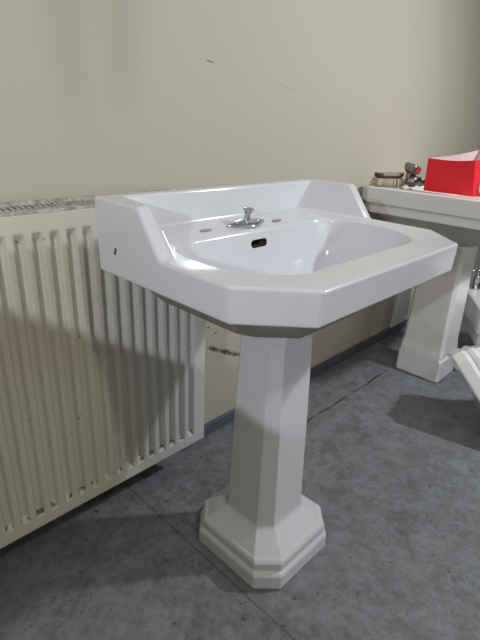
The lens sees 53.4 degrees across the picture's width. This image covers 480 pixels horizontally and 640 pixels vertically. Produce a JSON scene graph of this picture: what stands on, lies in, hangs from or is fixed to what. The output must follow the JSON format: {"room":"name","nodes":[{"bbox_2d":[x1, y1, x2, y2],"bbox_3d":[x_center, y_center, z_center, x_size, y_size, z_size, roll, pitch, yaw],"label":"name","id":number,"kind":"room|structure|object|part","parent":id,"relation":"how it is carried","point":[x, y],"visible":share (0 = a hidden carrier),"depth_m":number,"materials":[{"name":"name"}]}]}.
{"room":"bathroom","nodes":[
{"label":"bathroom","id":0,"kind":"room"},
{"bbox_2d":[0,0,479,423],"bbox_3d":[0.155,-0.933,1.424,0.100,2.650,5.700,23,30,40],"label":"wall","id":1,"kind":"structure","parent":0,"point":[98,97],"depth_m":1.31,"materials":[{"name":"beige paint"}]},
{"bbox_2d":[0,188,205,548],"bbox_3d":[-0.558,0.206,0.971,0.133,0.838,1.191,23,30,40],"label":"radiator","id":2,"kind":"object","parent":1,"relation":"attached to","point":[102,378],"visible":0.77,"depth_m":1.06,"materials":[{"name":"metal"}]},
{"bbox_2d":[0,188,178,216],"bbox_3d":[-0.535,-0.172,0.806,0.114,0.014,1.191,23,30,40],"label":"grille","id":3,"kind":"object","parent":2,"relation":"attached to","point":[79,206],"depth_m":0.94,"materials":[{"name":"beige metal"}]},
{"bbox_2d":[204,283,479,436],"bbox_3d":[0.142,0.285,1.888,0.012,0.044,5.700,23,30,40],"label":"baseboard","id":4,"kind":"structure","parent":1,"relation":"attached to","point":[213,425],"depth_m":2.15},
{"bbox_2d":[390,286,414,326],"bbox_3d":[0.968,-0.288,2.545,0.014,0.575,0.480,23,30,40],"label":"trim","id":5,"kind":"structure","parent":1,"relation":"attached to","point":[402,301],"depth_m":2.50,"materials":[{"name":"ceramic"}]},
{"bbox_2d":[0,286,479,639],"bbox_3d":[1.346,0.853,0.838,3.400,0.100,5.700,23,30,40],"label":"floor","id":6,"kind":"structure","parent":0,"point":[391,466],"depth_m":1.23,"materials":[{"name":"grey plastic"}]},
{"bbox_2d":[199,333,325,588],"bbox_3d":[0.069,0.282,1.141,0.280,0.617,0.269,23,30,40],"label":"pedestal","id":7,"kind":"object","parent":6,"relation":"on","point":[261,525],"visible":0.94,"depth_m":1.10,"materials":[{"name":"ceramic"}]},
{"bbox_2d":[94,178,457,338],"bbox_3d":[0.116,-0.110,0.946,0.434,0.257,0.634,23,30,40],"label":"washbasin","id":8,"kind":"object","parent":7,"relation":"on","point":[299,258],"visible":1,"depth_m":0.86,"materials":[{"name":"ceramic"}]},
{"bbox_3d":[0.013,-0.204,1.001,0.048,0.016,0.112,23,30,40],"label":"waste plate","id":9,"kind":"part","parent":8,"relation":"part of","materials":[{"name":"silver metal"}]},
{"bbox_3d":[0.017,-0.218,0.991,0.025,0.030,0.024,23,30,40],"label":"waste knob","id":10,"kind":"part","parent":8,"relation":"part of","materials":[{"name":"silver metal"}]},
{"bbox_2d":[396,246,478,382],"bbox_3d":[0.849,-0.052,2.053,0.196,0.598,0.184,23,30,40],"label":"pedestal","id":11,"kind":"object","parent":6,"relation":"on","point":[437,307],"visible":0.81,"depth_m":2.01,"materials":[{"name":"ceramic"}]},
{"bbox_2d":[362,178,479,246],"bbox_3d":[0.853,-0.419,1.892,0.576,0.202,0.594,23,30,40],"label":"washbasin","id":12,"kind":"object","parent":11,"relation":"on","point":[454,217],"visible":0.81,"depth_m":1.69,"materials":[{"name":"ceramic"}]},
{"bbox_2d":[369,172,404,185],"bbox_3d":[0.564,-0.536,1.813,0.135,0.050,0.049,-5,24,-18],"label":"brush","id":13,"kind":"object","parent":12,"relation":"on","point":[383,178],"visible":1,"depth_m":1.80,"materials":[{"name":"brown wood"}]},
{"bbox_2d":[404,162,424,186],"bbox_3d":[0.691,-0.555,1.823,0.145,0.089,0.060,-8,25,-23],"label":"tap","id":14,"kind":"object","parent":12,"relation":"on","point":[411,169],"visible":0.65,"depth_m":1.79,"materials":[{"name":"silver metal"}]},
{"bbox_2d":[423,133,479,196],"bbox_3d":[0.806,-0.547,1.669,0.252,0.201,0.228,-7,25,-23],"label":"paper bag","id":15,"kind":"object","parent":12,"relation":"on","point":[459,174],"visible":1,"depth_m":1.66,"materials":[{"name":"red paper"}]},
{"bbox_2d":[447,344,479,406],"bbox_3d":[1.068,0.133,1.617,0.668,0.607,0.304,6,23,8],"label":"pedestal","id":16,"kind":"object","parent":6,"relation":"on","point":[466,360],"visible":1,"depth_m":1.62,"materials":[{"name":"ceramic"}]},
{"bbox_2d":[462,268,479,345],"bbox_3d":[1.301,0.030,2.152,0.520,0.407,0.400,7,23,10],"label":"bidet","id":17,"kind":"object","parent":6,"relation":"on","point":[470,319],"visible":0.69,"depth_m":2.18,"materials":[{"name":"ceramic"}]},
{"bbox_2d":[469,268,479,289],"bbox_3d":[1.164,-0.185,2.253,0.138,0.099,0.055,23,30,40],"label":"tap","id":18,"kind":"object","parent":17,"relation":"on","point":[476,278],"depth_m":2.27,"materials":[{"name":"silver metal"}]}
]}

